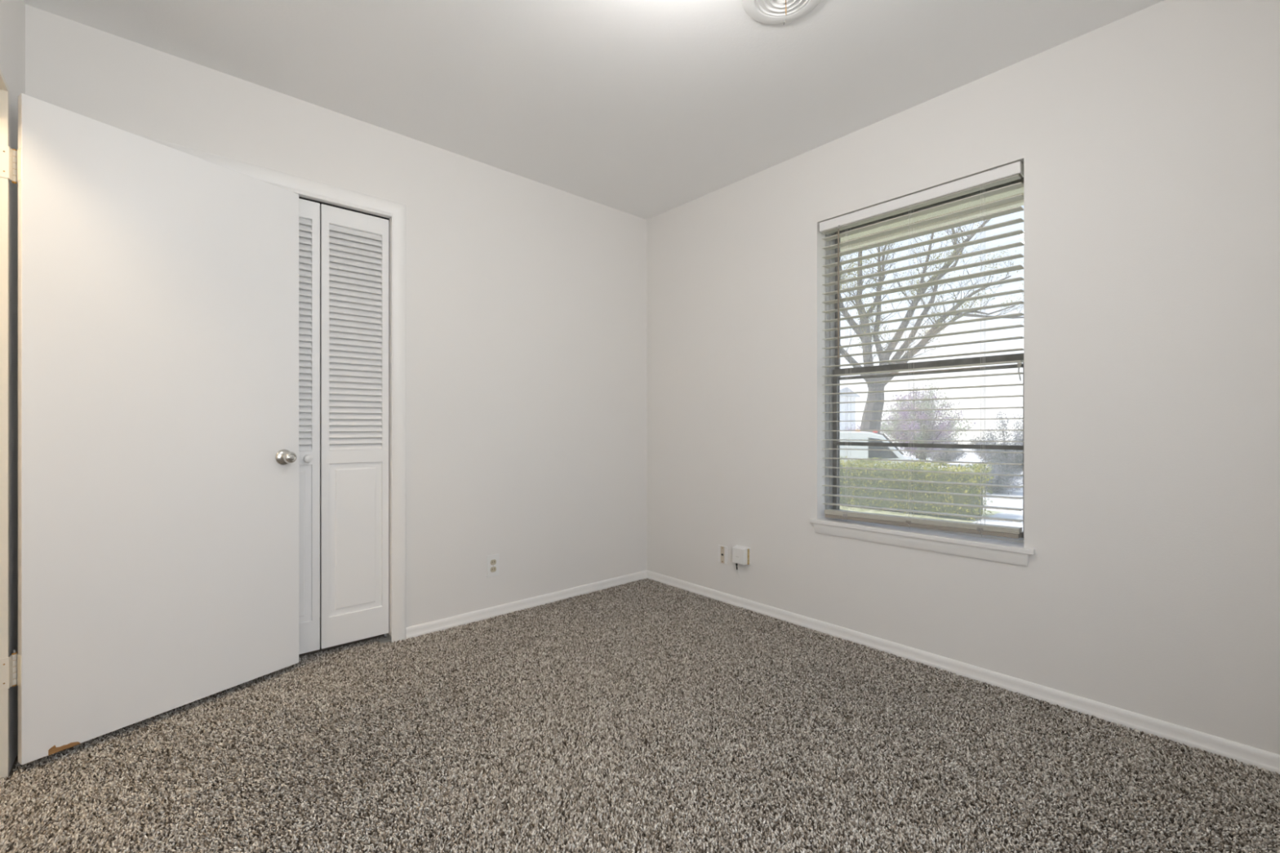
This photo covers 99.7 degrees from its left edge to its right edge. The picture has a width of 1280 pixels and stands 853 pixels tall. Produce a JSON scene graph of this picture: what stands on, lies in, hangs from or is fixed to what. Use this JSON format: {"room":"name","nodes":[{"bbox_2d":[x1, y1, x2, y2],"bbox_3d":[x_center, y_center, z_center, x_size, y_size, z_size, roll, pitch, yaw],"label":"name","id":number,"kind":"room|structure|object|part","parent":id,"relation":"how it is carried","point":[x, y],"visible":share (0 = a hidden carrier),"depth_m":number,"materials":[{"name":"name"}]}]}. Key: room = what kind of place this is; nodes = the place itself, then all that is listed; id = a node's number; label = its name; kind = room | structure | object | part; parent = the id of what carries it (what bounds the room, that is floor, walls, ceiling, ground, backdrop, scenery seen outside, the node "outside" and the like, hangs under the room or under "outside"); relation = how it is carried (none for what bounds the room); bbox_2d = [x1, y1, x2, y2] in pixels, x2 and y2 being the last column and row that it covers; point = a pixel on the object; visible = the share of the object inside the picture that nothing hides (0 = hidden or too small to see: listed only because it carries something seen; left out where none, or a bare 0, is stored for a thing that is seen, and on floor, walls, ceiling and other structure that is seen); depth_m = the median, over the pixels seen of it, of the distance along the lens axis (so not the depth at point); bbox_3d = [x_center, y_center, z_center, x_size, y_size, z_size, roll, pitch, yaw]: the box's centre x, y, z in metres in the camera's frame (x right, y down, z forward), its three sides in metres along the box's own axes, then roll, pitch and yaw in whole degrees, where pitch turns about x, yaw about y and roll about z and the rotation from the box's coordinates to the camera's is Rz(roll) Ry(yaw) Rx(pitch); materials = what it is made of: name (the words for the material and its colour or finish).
{"room":"empty bedroom","nodes":[
{"label":"empty bedroom","id":0,"kind":"room"},
{"bbox_2d":[0,0,25,773],"bbox_3d":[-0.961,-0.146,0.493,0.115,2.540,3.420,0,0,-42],"label":"door frame","id":1,"kind":"structure","parent":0,"point":[12,12],"depth_m":1.66,"materials":[{"name":"white paint"}]},
{"bbox_2d":[0,68,8,778],"bbox_3d":[-1.627,0.014,1.240,0.116,2.041,0.872,0,0,-42],"label":"trim","id":2,"kind":"structure","parent":1,"relation":"attached to","point":[4,89],"depth_m":1.59,"materials":[{"name":"beige paint"}]},
{"bbox_2d":[0,93,298,764],"bbox_3d":[-1.650,0.006,1.922,0.105,1.992,0.849,0,0,30],"label":"door","id":3,"kind":"structure","parent":1,"relation":"in","point":[158,283],"depth_m":1.84,"materials":[{"name":"white paint"}]},
{"bbox_3d":[-1.847,0.725,1.606,0.030,0.092,0.001,0,0,29],"label":"hinge plate","id":4,"kind":"part","parent":3,"relation":"part of","materials":[{"name":"metal"}]},
{"bbox_3d":[-1.847,-0.781,1.606,0.030,0.095,0.001,0,0,29],"label":"hinge plate","id":5,"kind":"part","parent":3,"relation":"part of","materials":[{"name":"metal"}]},
{"bbox_3d":[-1.473,0.125,2.237,0.014,0.066,0.066,0,0,29],"label":"knob","id":6,"kind":"part","parent":3,"relation":"part of","materials":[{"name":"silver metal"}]},
{"bbox_2d":[25,4,646,627],"bbox_3d":[-1.596,-0.146,2.296,4.300,2.540,0.115,0,0,-42],"label":"wall","id":7,"kind":"structure","parent":0,"point":[526,299],"depth_m":2.89,"materials":[{"name":"white paint"}]},
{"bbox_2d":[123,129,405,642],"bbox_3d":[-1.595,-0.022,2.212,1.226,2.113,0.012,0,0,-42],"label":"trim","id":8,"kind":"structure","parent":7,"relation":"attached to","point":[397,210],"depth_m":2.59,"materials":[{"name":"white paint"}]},
{"bbox_2d":[298,196,391,654],"bbox_3d":[-1.638,0.011,2.222,1.150,2.038,0.056,0,0,-42],"label":"door","id":9,"kind":"structure","parent":7,"relation":"in","point":[344,363],"depth_m":2.48,"materials":[{"name":"white paint"}]},
{"bbox_3d":[-1.544,0.512,2.324,0.228,0.696,0.017,0,0,-42],"label":"raised panel","id":10,"kind":"part","parent":9,"relation":"part of","materials":[{"name":"white paint"}]},
{"bbox_3d":[-1.456,0.138,2.367,0.034,0.034,0.030,0,0,-42],"label":"closet knob","id":11,"kind":"part","parent":9,"relation":"part of","materials":[{"name":"white plastic"}]},
{"bbox_3d":[-1.326,0.512,2.518,0.228,0.696,0.017,0,0,-42],"label":"raised panel","id":12,"kind":"part","parent":9,"relation":"part of","materials":[{"name":"white paint"}]},
{"bbox_2d":[487,554,498,577],"bbox_3d":[-0.796,0.752,2.928,0.069,0.118,0.008,0,0,-42],"label":"wall outlet","id":13,"kind":"object","parent":7,"relation":"attached to","point":[492,560],"visible":1,"depth_m":2.92,"materials":[{"name":"white plastic"}]},
{"bbox_2d":[490,566,496,572],"bbox_3d":[-0.795,0.771,2.926,0.034,0.028,0.003,0,0,-42],"label":"receptacle","id":14,"kind":"object","parent":13,"relation":"attached to","point":[493,569],"depth_m":2.93,"materials":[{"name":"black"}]},
{"bbox_2d":[490,559,496,564],"bbox_3d":[-0.795,0.733,2.926,0.034,0.028,0.003,0,0,-42],"label":"receptacle","id":15,"kind":"object","parent":13,"relation":"attached to","point":[493,562],"depth_m":2.93,"materials":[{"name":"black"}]},
{"bbox_2d":[405,569,646,639],"bbox_3d":[-0.543,1.005,3.150,1.592,0.058,0.014,0,0,-42],"label":"baseboard","id":16,"kind":"structure","parent":7,"relation":"attached to","point":[415,631],"depth_m":3.02,"materials":[{"name":"white paint"}]},
{"bbox_2d":[298,222,380,324],"bbox_3d":[-2.018,-0.146,2.768,4.300,2.540,0.120,0,0,-42],"label":"wall","id":17,"kind":"structure","parent":0,"point":[299,223],"depth_m":3.02,"materials":[{"name":"white paint"}]},
{"bbox_2d":[24,0,1164,219],"bbox_3d":[-0.594,-1.476,1.324,4.500,0.120,4.170,0,0,-42],"label":"ceiling","id":18,"kind":"structure","parent":0,"point":[646,109],"depth_m":2.10,"materials":[{"name":"white paint"}]},
{"bbox_2d":[742,0,821,25],"bbox_3d":[0.468,-1.434,1.754,0.271,0.188,0.271,0,0,-42],"label":"ceiling vent","id":19,"kind":"object","parent":18,"relation":"in","point":[766,11],"visible":1,"depth_m":1.81,"materials":[{"name":"white metal"}]},
{"bbox_2d":[0,587,1279,852],"bbox_3d":[-0.594,1.089,1.324,4.500,0.110,4.170,0,0,-42],"label":"floor","id":20,"kind":"structure","parent":0,"point":[15,763],"depth_m":1.53,"materials":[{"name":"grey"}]},
{"bbox_2d":[0,577,1279,852],"bbox_3d":[-0.096,1.028,1.639,2.930,0.012,3.062,0,0,-42],"label":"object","id":21,"kind":"structure","parent":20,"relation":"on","point":[597,625],"depth_m":1.68,"materials":[{"name":"grey carpet"}]},
{"bbox_2d":[646,0,1279,755],"bbox_3d":[1.010,-0.146,2.757,0.200,2.540,4.170,0,0,-42],"label":"wall","id":22,"kind":"structure","parent":0,"point":[1146,141],"depth_m":1.96,"materials":[{"name":"white paint"}]},
{"bbox_2d":[718,545,727,564],"bbox_3d":[0.488,0.752,3.184,0.008,0.105,0.068,0,0,-42],"label":"phone jack plate","id":23,"kind":"object","parent":22,"relation":"attached to","point":[722,550],"visible":1,"depth_m":3.18,"materials":[{"name":"white plastic"}]},
{"bbox_2d":[732,545,750,577],"bbox_3d":[0.573,0.772,3.061,0.044,0.185,0.099,0,0,-42],"label":"box","id":24,"kind":"object","parent":22,"relation":"attached to","point":[740,554],"visible":1,"depth_m":3.04,"materials":[{"name":"white plastic"}]},
{"bbox_3d":[0.587,0.728,3.073,0.008,0.097,0.099,0,0,-42],"label":"plate","id":25,"kind":"part","parent":24,"relation":"part of","materials":[{"name":"white plastic"}]},
{"bbox_2d":[809,175,1035,566],"bbox_3d":[1.252,-0.252,2.460,0.214,1.572,0.941,0,0,-42],"label":"window","id":26,"kind":"structure","parent":22,"relation":"in","point":[984,548],"depth_m":2.49,"materials":[{"name":"metal"}]},
{"bbox_3d":[1.260,-0.287,2.472,0.034,1.501,0.876,0,0,-42],"label":"frame","id":27,"kind":"part","parent":26,"relation":"part of","materials":[{"name":"metal"}]},
{"bbox_2d":[819,160,1023,538],"bbox_3d":[1.206,-0.289,2.422,0.073,1.492,0.852,0,0,-42],"label":"window blind","id":28,"kind":"object","parent":26,"relation":"attached to","point":[1013,171],"visible":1,"depth_m":2.36,"materials":[{"name":"white plastic"}]},
{"bbox_3d":[1.213,-0.279,2.425,0.059,1.410,0.025,0,0,-42],"label":"ladder cord","id":29,"kind":"part","parent":28,"relation":"part of","materials":[{"name":"white fabric"}]},
{"bbox_3d":[1.219,0.436,2.423,0.050,0.036,0.816,0,0,-42],"label":"rail","id":30,"kind":"part","parent":28,"relation":"part of","materials":[{"name":"beige"}]},
{"bbox_3d":[1.401,-0.282,2.215,0.059,1.404,0.025,0,0,-42],"label":"ladder cord","id":31,"kind":"part","parent":28,"relation":"part of","materials":[{"name":"white fabric"}]},
{"bbox_3d":[1.211,0.474,2.423,0.103,0.020,0.941,0,0,-42],"label":"sill","id":32,"kind":"part","parent":26,"relation":"part of","materials":[{"name":"white paint"}]},
{"bbox_3d":[1.296,0.074,2.504,0.018,0.752,0.852,0,0,-42],"label":"sash","id":33,"kind":"part","parent":26,"relation":"part of","materials":[{"name":"metal"}]},
{"bbox_3d":[1.312,-0.636,2.518,0.016,0.780,0.852,0,0,-42],"label":"sash","id":34,"kind":"part","parent":26,"relation":"part of","materials":[{"name":"glass"}]},
{"bbox_2d":[840,183,1023,252],"bbox_3d":[1.096,-1.208,3.283,0.630,0.135,6.400,0,0,-42],"label":"roof eave","id":35,"kind":"object","parent":22,"relation":"attached to","point":[1018,191],"visible":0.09,"depth_m":2.98,"materials":[{"name":"beige"}]},
{"bbox_2d":[646,569,1279,774],"bbox_3d":[1.140,1.005,2.451,0.014,0.058,3.300,0,0,-42],"label":"baseboard","id":36,"kind":"structure","parent":22,"relation":"attached to","point":[1246,754],"depth_m":2.08,"materials":[{"name":"white paint"}]},
{"label":"outside","id":37,"kind":"structure","parent":0,"visible":0},
{"bbox_2d":[973,512,1022,531],"bbox_3d":[7.489,1.661,6.838,7.700,1.125,3.980,0,0,-42],"label":"driveway","id":38,"kind":"structure","parent":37,"point":[1003,515],"depth_m":6.33,"materials":[{"name":"concrete"}]},
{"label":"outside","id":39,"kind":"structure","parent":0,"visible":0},
{"bbox_2d":[840,506,1007,522],"bbox_3d":[-2.256,1.874,15.040,11.300,1.500,48.000,0,0,-42],"label":"lawn","id":40,"kind":"structure","parent":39,"point":[846,508],"depth_m":7.02,"materials":[{"name":"green plant"}]},
{"bbox_2d":[840,456,994,520],"bbox_3d":[2.749,0.770,8.164,0.724,0.708,4.368,0,0,-42],"label":"hedge","id":41,"kind":"object","parent":40,"relation":"on","point":[921,476],"visible":0.35,"depth_m":6.96,"materials":[{"name":"green plant"}]},
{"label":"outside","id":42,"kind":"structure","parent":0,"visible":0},
{"bbox_2d":[896,446,1022,512],"bbox_3d":[15.040,2.234,40.557,48.500,0.380,85.000,0,0,-42],"label":"street","id":43,"kind":"structure","parent":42,"point":[997,502],"depth_m":16.44,"materials":[{"name":"grey asphalt"}]},
{"bbox_2d":[840,386,860,430],"bbox_3d":[8.433,-0.131,34.653,3.820,4.350,10.000,0,0,-42],"label":"house","id":44,"kind":"structure","parent":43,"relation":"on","point":[851,397],"depth_m":31.44,"materials":[{"name":"white"}]},
{"bbox_2d":[842,422,889,437],"bbox_3d":[9.416,0.964,23.853,3.897,2.314,3.412,0,0,30],"label":"shrub","id":45,"kind":"object","parent":43,"relation":"on","point":[859,426],"visible":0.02,"depth_m":24.15,"materials":[{"name":"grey plant"}]},
{"bbox_2d":[840,431,939,470],"bbox_3d":[5.314,1.046,14.644,4.828,1.954,1.845,0,0,20],"label":"van","id":46,"kind":"object","parent":43,"relation":"on","point":[858,435],"visible":0.15,"depth_m":13.56,"materials":[{"name":"white paint"}]},
{"bbox_2d":[880,380,975,460],"bbox_3d":[9.633,0.196,19.064,3.490,3.815,3.323,0,0,15],"label":"bush","id":47,"kind":"object","parent":43,"relation":"on","point":[925,404],"visible":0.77,"depth_m":18.57,"materials":[{"name":"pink plant"}]},
{"bbox_2d":[840,218,1023,434],"bbox_3d":[9.026,-3.171,17.160,8.022,10.510,3.841,0,0,6],"label":"street tree","id":48,"kind":"object","parent":43,"relation":"on","point":[865,425],"visible":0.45,"depth_m":17.25,"materials":[{"name":"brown plant"}]},
{"bbox_2d":[926,434,968,465],"bbox_3d":[16.215,1.088,28.948,2.555,2.059,2.667,0,0,42],"label":"shrub","id":49,"kind":"object","parent":43,"relation":"on","point":[944,455],"visible":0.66,"depth_m":28.43,"materials":[{"name":"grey plant"}]},
{"bbox_2d":[967,409,1022,476],"bbox_3d":[15.039,0.656,22.180,2.961,3.000,3.056,0,0,22],"label":"shrub","id":50,"kind":"object","parent":43,"relation":"on","point":[1001,457],"visible":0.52,"depth_m":21.80,"materials":[{"name":"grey plant"}]},
{"bbox_2d":[969,458,1022,494],"bbox_3d":[11.250,1.586,16.928,2.267,1.241,2.167,0,0,29],"label":"shrub","id":51,"kind":"object","parent":43,"relation":"on","point":[1006,480],"visible":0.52,"depth_m":16.70,"materials":[{"name":"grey plant"}]}
]}

